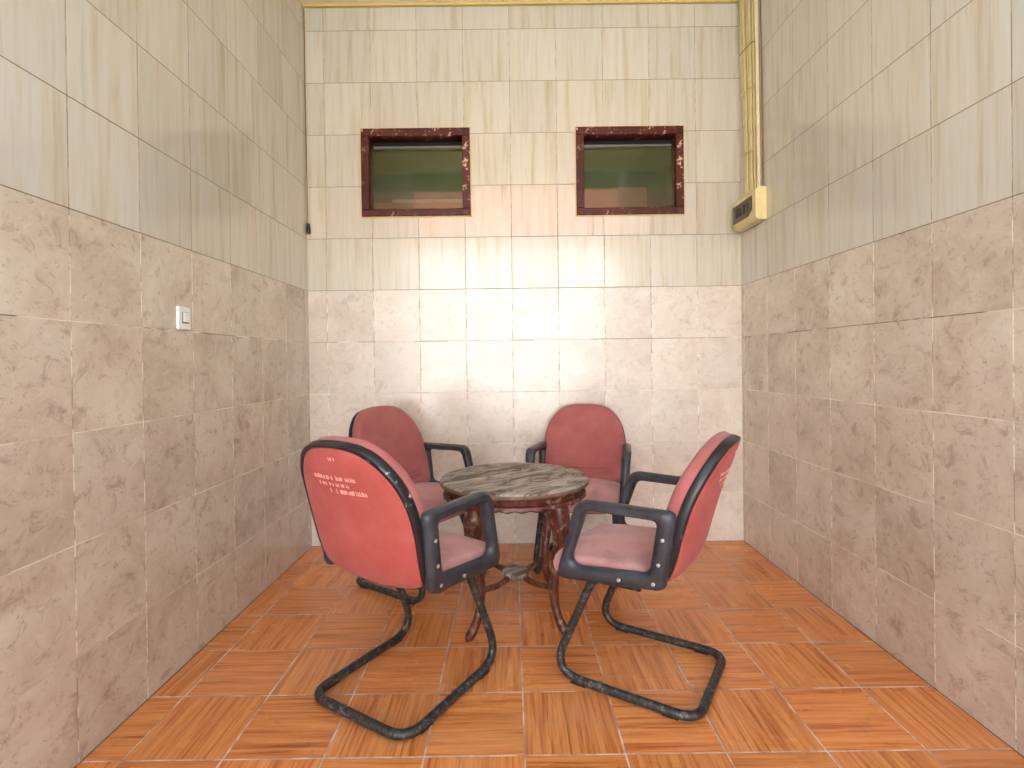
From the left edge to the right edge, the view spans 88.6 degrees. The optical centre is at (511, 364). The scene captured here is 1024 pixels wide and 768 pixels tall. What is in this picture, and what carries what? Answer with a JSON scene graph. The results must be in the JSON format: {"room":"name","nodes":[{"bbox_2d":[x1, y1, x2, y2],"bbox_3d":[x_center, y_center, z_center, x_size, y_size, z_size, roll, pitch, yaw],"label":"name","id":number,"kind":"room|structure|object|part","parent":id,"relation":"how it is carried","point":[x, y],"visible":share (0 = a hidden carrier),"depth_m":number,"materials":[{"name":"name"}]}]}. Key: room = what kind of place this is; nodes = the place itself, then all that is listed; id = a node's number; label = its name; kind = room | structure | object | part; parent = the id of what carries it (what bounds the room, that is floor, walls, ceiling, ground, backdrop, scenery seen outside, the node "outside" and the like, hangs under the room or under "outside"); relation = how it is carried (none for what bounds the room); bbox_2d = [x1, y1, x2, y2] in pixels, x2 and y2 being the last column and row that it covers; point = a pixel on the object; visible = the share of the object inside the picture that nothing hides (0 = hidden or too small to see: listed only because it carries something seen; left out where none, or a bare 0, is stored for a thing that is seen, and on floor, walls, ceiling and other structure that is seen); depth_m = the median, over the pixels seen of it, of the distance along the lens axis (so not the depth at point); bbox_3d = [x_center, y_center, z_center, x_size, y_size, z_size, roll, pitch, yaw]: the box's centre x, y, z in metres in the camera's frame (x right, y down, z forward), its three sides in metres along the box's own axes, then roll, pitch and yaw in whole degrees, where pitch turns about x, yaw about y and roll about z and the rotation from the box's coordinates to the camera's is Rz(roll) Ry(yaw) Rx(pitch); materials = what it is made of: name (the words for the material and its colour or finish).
{"room":"meeting room","nodes":[
{"label":"meeting room","id":0,"kind":"room"},
{"bbox_2d":[0,0,311,767],"bbox_3d":[-1.372,-0.594,1.571,0.130,3.652,3.855,-1,0,0],"label":"wall","id":1,"kind":"structure","parent":0,"point":[153,152],"depth_m":1.82,"materials":[{"name":"tile"}]},
{"bbox_2d":[176,306,190,329],"bbox_3d":[-1.293,-0.182,2.073,0.019,0.090,0.079,-1,0,0],"label":"light switch","id":2,"kind":"object","parent":1,"relation":"attached to","point":[183,315],"visible":1,"depth_m":2.06,"materials":[{"name":"white plastic"}]},
{"bbox_2d":[301,0,581,3],"bbox_3d":[0.060,-2.377,1.988,3.041,0.150,3.005,-1,0,0],"label":"ceiling","id":3,"kind":"structure","parent":0,"point":[302,1],"depth_m":3.33,"materials":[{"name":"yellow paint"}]},
{"bbox_2d":[304,12,310,233],"bbox_3d":[-1.309,-1.564,3.350,0.025,1.456,0.024,-1,0,0],"label":"connector","id":4,"kind":"object","parent":3,"relation":"hanging from","point":[308,231],"visible":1,"depth_m":3.35,"materials":[{"name":"plastic"}]},
{"bbox_2d":[373,171,665,208],"bbox_3d":[0.074,-0.933,5.013,2.781,1.750,0.112,-1,0,0],"label":"wall","id":5,"kind":"structure","parent":0,"point":[387,188],"depth_m":4.96,"materials":[{"name":"green paint"}]},
{"bbox_2d":[392,199,462,202],"bbox_3d":[-0.586,-1.542,4.943,1.077,0.025,0.018,-1,0,0],"label":"trim","id":6,"kind":"structure","parent":5,"relation":"attached to","point":[413,200],"depth_m":4.93,"materials":[{"name":"brown wood"}]},
{"bbox_2d":[373,150,670,174],"bbox_3d":[0.063,-1.854,4.279,2.981,0.100,1.569,-1,0,0],"label":"ceiling","id":7,"kind":"structure","parent":0,"point":[447,162],"depth_m":4.68,"materials":[{"name":"green paint"}]},
{"bbox_2d":[304,3,743,545],"bbox_3d":[0.080,-0.625,3.436,2.781,3.652,0.130,-1,0,0],"label":"wall","id":8,"kind":"structure","parent":0,"point":[480,328],"depth_m":3.37,"materials":[{"name":"tile"}]},
{"bbox_2d":[360,127,471,217],"bbox_3d":[-0.616,-1.230,3.407,0.707,0.573,0.118,-1,0,0],"label":"window","id":9,"kind":"structure","parent":8,"relation":"in","point":[412,139],"depth_m":3.35,"materials":[{"name":"red paint"}]},
{"bbox_3d":[-0.615,-1.195,3.399,0.591,0.393,0.006,-1,0,0],"label":"pane","id":10,"kind":"part","parent":9,"relation":"part of","materials":[{"name":"green glass"}]},
{"bbox_3d":[-0.615,-1.416,3.426,0.577,0.016,0.013,-1,0,0],"label":"sash rail","id":11,"kind":"part","parent":9,"relation":"part of","materials":[{"name":"grey metal"}]},
{"bbox_2d":[303,0,738,7],"bbox_3d":[0.059,-2.302,3.349,2.777,0.016,0.021,-1,0,0],"label":"trim","id":12,"kind":"structure","parent":8,"relation":"attached to","point":[583,2],"depth_m":3.34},
{"bbox_2d":[575,125,684,216],"bbox_3d":[0.755,-1.241,3.409,0.700,0.575,0.118,-1,0,0],"label":"window","id":13,"kind":"structure","parent":8,"relation":"in","point":[644,137],"depth_m":3.35,"materials":[{"name":"red paint"}]},
{"bbox_3d":[0.755,-1.428,3.429,0.570,0.016,0.013,-1,0,0],"label":"sash rail","id":14,"kind":"part","parent":13,"relation":"part of","materials":[{"name":"grey metal"}]},
{"bbox_3d":[0.755,-1.206,3.402,0.584,0.395,0.006,-1,0,0],"label":"pane","id":15,"kind":"part","parent":13,"relation":"part of","materials":[{"name":"green glass"}]},
{"bbox_2d":[74,540,1023,767],"bbox_3d":[0.107,1.214,1.460,3.041,0.100,4.105,-1,0,0],"label":"floor","id":16,"kind":"structure","parent":0,"point":[800,685],"depth_m":1.90,"materials":[{"name":"brown tile"}]},
{"bbox_2d":[300,436,499,740],"bbox_3d":[-0.401,0.696,1.909,0.585,0.938,0.644,-1,0,31],"label":"office chair","id":17,"kind":"object","parent":16,"relation":"on","point":[371,520],"visible":1,"depth_m":1.69,"materials":[{"name":"fabric"}]},
{"bbox_3d":[-0.603,0.610,2.072,0.064,0.305,0.423,-1,0,30],"label":"armrest","id":18,"kind":"part","parent":17,"relation":"part of","materials":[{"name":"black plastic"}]},
{"bbox_3d":[-0.514,0.501,1.724,0.471,0.493,0.206,-1,0,31],"label":"panel","id":19,"kind":"part","parent":17,"relation":"part of","materials":[{"name":"pink fabric"}]},
{"bbox_3d":[-0.511,0.494,1.730,0.496,0.511,0.228,-1,0,31],"label":"edge trim","id":20,"kind":"part","parent":17,"relation":"part of","materials":[{"name":"black plastic"}]},
{"bbox_3d":[-0.498,0.480,1.751,0.490,0.502,0.226,-1,0,31],"label":"backrest","id":21,"kind":"part","parent":17,"relation":"part of","materials":[{"name":"fabric"}]},
{"bbox_3d":[-0.389,0.952,1.925,0.472,0.418,0.523,-1,0,31],"label":"sled frame","id":22,"kind":"part","parent":17,"relation":"part of","materials":[{"name":"black metal"}]},
{"bbox_3d":[-0.163,0.606,1.806,0.064,0.305,0.423,0,0,33],"label":"armrest","id":23,"kind":"part","parent":17,"relation":"part of","materials":[{"name":"black plastic"}]},
{"bbox_3d":[-0.354,0.713,1.986,0.464,0.109,0.463,-1,0,31],"label":"seat","id":24,"kind":"part","parent":17,"relation":"part of","materials":[{"name":"pink fabric"}]},
{"bbox_2d":[349,405,472,604],"bbox_3d":[-0.532,0.697,2.837,0.644,0.927,0.585,0,0,34],"label":"office chair","id":25,"kind":"object","parent":16,"relation":"on","point":[391,429],"visible":0.5,"depth_m":2.94,"materials":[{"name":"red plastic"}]},
{"bbox_3d":[-0.706,0.497,2.952,0.228,0.505,0.496,0,0,34],"label":"edge trim","id":26,"kind":"part","parent":25,"relation":"part of","materials":[{"name":"black plastic"}]},
{"bbox_3d":[-0.686,0.483,2.939,0.226,0.496,0.490,0,0,34],"label":"backrest","id":27,"kind":"part","parent":25,"relation":"part of","materials":[{"name":"fabric"}]},
{"bbox_3d":[-0.514,0.950,2.830,0.523,0.413,0.472,0,0,34],"label":"sled frame","id":28,"kind":"part","parent":25,"relation":"part of","materials":[{"name":"black metal"}]},
{"bbox_3d":[-0.457,0.714,2.788,0.463,0.108,0.464,0,0,34],"label":"seat","id":29,"kind":"part","parent":25,"relation":"part of","materials":[{"name":"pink fabric"}]},
{"bbox_3d":[-0.359,0.608,3.031,0.423,0.302,0.064,0,0,32],"label":"armrest","id":30,"kind":"part","parent":25,"relation":"part of","materials":[{"name":"black plastic"}]},
{"bbox_2d":[440,462,588,642],"bbox_3d":[0.015,0.841,2.469,0.692,0.635,0.692,-1,0,0],"label":"round table","id":31,"kind":"object","parent":16,"relation":"on","point":[518,487],"visible":0.84,"depth_m":2.27,"materials":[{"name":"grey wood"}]},
{"bbox_3d":[-0.155,0.869,2.241,0.077,0.586,0.130,0,0,37],"label":"leg","id":32,"kind":"part","parent":31,"relation":"part of","materials":[{"name":"brown wood"}]},
{"bbox_3d":[-0.163,0.866,2.687,0.077,0.586,0.130,-1,0,-39],"label":"leg","id":33,"kind":"part","parent":31,"relation":"part of","materials":[{"name":"brown wood"}]},
{"bbox_3d":[0.012,0.596,2.466,0.666,0.024,0.666,-1,0,0],"label":"carved moulding","id":34,"kind":"part","parent":31,"relation":"part of","materials":[{"name":"brown wood"}]},
{"bbox_3d":[0.185,0.861,2.694,0.077,0.586,0.130,0,0,37],"label":"leg","id":35,"kind":"part","parent":31,"relation":"part of","materials":[{"name":"brown wood"}]},
{"bbox_3d":[0.201,0.864,2.254,0.077,0.586,0.130,-1,0,-41],"label":"leg","id":36,"kind":"part","parent":31,"relation":"part of","materials":[{"name":"brown wood"}]},
{"bbox_2d":[526,404,631,573],"bbox_3d":[0.401,0.698,3.039,0.585,0.899,0.644,-1,0,15],"label":"office chair","id":37,"kind":"object","parent":16,"relation":"on","point":[590,439],"visible":0.76,"depth_m":3.15,"materials":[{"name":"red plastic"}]},
{"bbox_3d":[0.141,0.618,3.070,0.064,0.293,0.423,-1,0,17],"label":"armrest","id":38,"kind":"part","parent":37,"relation":"part of","materials":[{"name":"black plastic"}]},
{"bbox_3d":[0.399,0.944,3.024,0.472,0.401,0.523,-1,0,15],"label":"sled frame","id":39,"kind":"part","parent":37,"relation":"part of","materials":[{"name":"black metal"}]},
{"bbox_3d":[0.445,0.487,3.215,0.490,0.481,0.226,-1,0,15],"label":"backrest","id":40,"kind":"part","parent":37,"relation":"part of","materials":[{"name":"fabric"}]},
{"bbox_3d":[0.377,0.716,2.952,0.464,0.105,0.463,-1,0,15],"label":"seat","id":41,"kind":"part","parent":37,"relation":"part of","materials":[{"name":"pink fabric"}]},
{"bbox_3d":[0.639,0.612,2.937,0.064,0.293,0.423,-1,0,13],"label":"armrest","id":42,"kind":"part","parent":37,"relation":"part of","materials":[{"name":"black plastic"}]},
{"bbox_2d":[553,431,740,720],"bbox_3d":[0.512,0.696,1.978,0.644,0.913,0.585,0,0,32],"label":"office chair","id":43,"kind":"object","parent":16,"relation":"on","point":[620,554],"visible":1,"depth_m":1.80,"materials":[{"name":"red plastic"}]},
{"bbox_3d":[0.437,0.715,2.026,0.463,0.106,0.464,0,0,32],"label":"seat","id":44,"kind":"part","parent":43,"relation":"part of","materials":[{"name":"pink fabric"}]},
{"bbox_3d":[0.343,0.615,1.779,0.423,0.297,0.064,-1,0,31],"label":"armrest","id":45,"kind":"part","parent":43,"relation":"part of","materials":[{"name":"black plastic"}]},
{"bbox_3d":[0.501,0.946,1.989,0.523,0.407,0.472,0,0,32],"label":"sled frame","id":46,"kind":"part","parent":43,"relation":"part of","materials":[{"name":"black metal"}]},
{"bbox_3d":[0.618,0.609,2.214,0.423,0.297,0.064,0,0,34],"label":"armrest","id":47,"kind":"part","parent":43,"relation":"part of","materials":[{"name":"black plastic"}]},
{"bbox_3d":[0.664,0.483,1.879,0.226,0.488,0.490,0,0,32],"label":"backrest","id":48,"kind":"part","parent":43,"relation":"part of","materials":[{"name":"fabric"}]},
{"bbox_3d":[0.691,0.503,1.862,0.206,0.480,0.471,0,0,32],"label":"panel","id":49,"kind":"part","parent":43,"relation":"part of","materials":[{"name":"pink fabric"}]},
{"bbox_3d":[0.685,0.496,1.866,0.228,0.498,0.496,0,0,32],"label":"edge trim","id":50,"kind":"part","parent":43,"relation":"part of","materials":[{"name":"black plastic"}]},
{"bbox_2d":[666,165,670,206],"bbox_3d":[0.075,-0.879,4.285,2.981,1.850,1.569,-1,0,0],"label":"wall","id":51,"kind":"structure","parent":0,"point":[668,171],"depth_m":4.88,"materials":[{"name":"green paint"}]},
{"bbox_2d":[738,0,1023,755],"bbox_3d":[1.539,-0.631,1.576,0.130,3.652,3.855,-1,0,0],"label":"wall","id":52,"kind":"structure","parent":0,"point":[882,278],"depth_m":2.02,"materials":[{"name":"tile"}]},
{"bbox_2d":[740,0,746,194],"bbox_3d":[1.442,-1.677,3.268,0.014,1.299,0.066,-1,0,0],"label":"conduit","id":53,"kind":"object","parent":52,"relation":"attached to","point":[741,34],"visible":0.79,"depth_m":3.27,"materials":[{"name":"yellow plastic"}]},
{"bbox_2d":[742,0,748,193],"bbox_3d":[1.438,-1.677,3.233,0.014,1.299,0.056,-1,0,0],"label":"conduit","id":54,"kind":"object","parent":52,"relation":"attached to","point":[743,9],"visible":0.91,"depth_m":3.23,"materials":[{"name":"yellow plastic"}]},
{"bbox_2d":[745,0,750,191],"bbox_3d":[1.442,-1.677,3.198,0.014,1.299,0.046,-1,0,0],"label":"conduit","id":55,"kind":"object","parent":52,"relation":"attached to","point":[746,1],"visible":0.7,"depth_m":3.19,"materials":[{"name":"yellow plastic"}]},
{"bbox_2d":[733,186,766,231],"bbox_3d":[1.430,-0.934,3.171,0.074,0.190,0.300,-1,0,0],"label":"box","id":56,"kind":"object","parent":52,"relation":"attached to","point":[750,210],"visible":1,"depth_m":3.09,"materials":[{"name":"beige plastic"}]},
{"bbox_2d":[748,0,753,190],"bbox_3d":[1.438,-1.676,3.163,0.014,1.299,0.036,-1,0,0],"label":"conduit","id":57,"kind":"object","parent":52,"relation":"attached to","point":[749,2],"visible":0.92,"depth_m":3.16,"materials":[{"name":"yellow plastic"}]},
{"bbox_2d":[751,0,756,188],"bbox_3d":[1.442,-1.676,3.130,0.014,1.299,0.028,-1,0,0],"label":"conduit","id":58,"kind":"object","parent":52,"relation":"attached to","point":[752,1],"visible":0.84,"depth_m":3.12,"materials":[{"name":"yellow plastic"}]},
{"bbox_2d":[754,0,760,186],"bbox_3d":[1.444,-1.676,3.092,0.021,1.299,0.037,-1,0,0],"label":"conduit","id":59,"kind":"object","parent":52,"relation":"attached to","point":[755,1],"visible":0.89,"depth_m":3.08,"materials":[{"name":"beige plastic"}]},
{"bbox_2d":[760,0,763,185],"bbox_3d":[1.453,-1.676,3.060,0.008,1.299,0.028,-1,0,0],"label":"conduit","id":60,"kind":"object","parent":52,"relation":"attached to","point":[760,0],"visible":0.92,"depth_m":3.05,"materials":[{"name":"beige plastic"}]}
]}

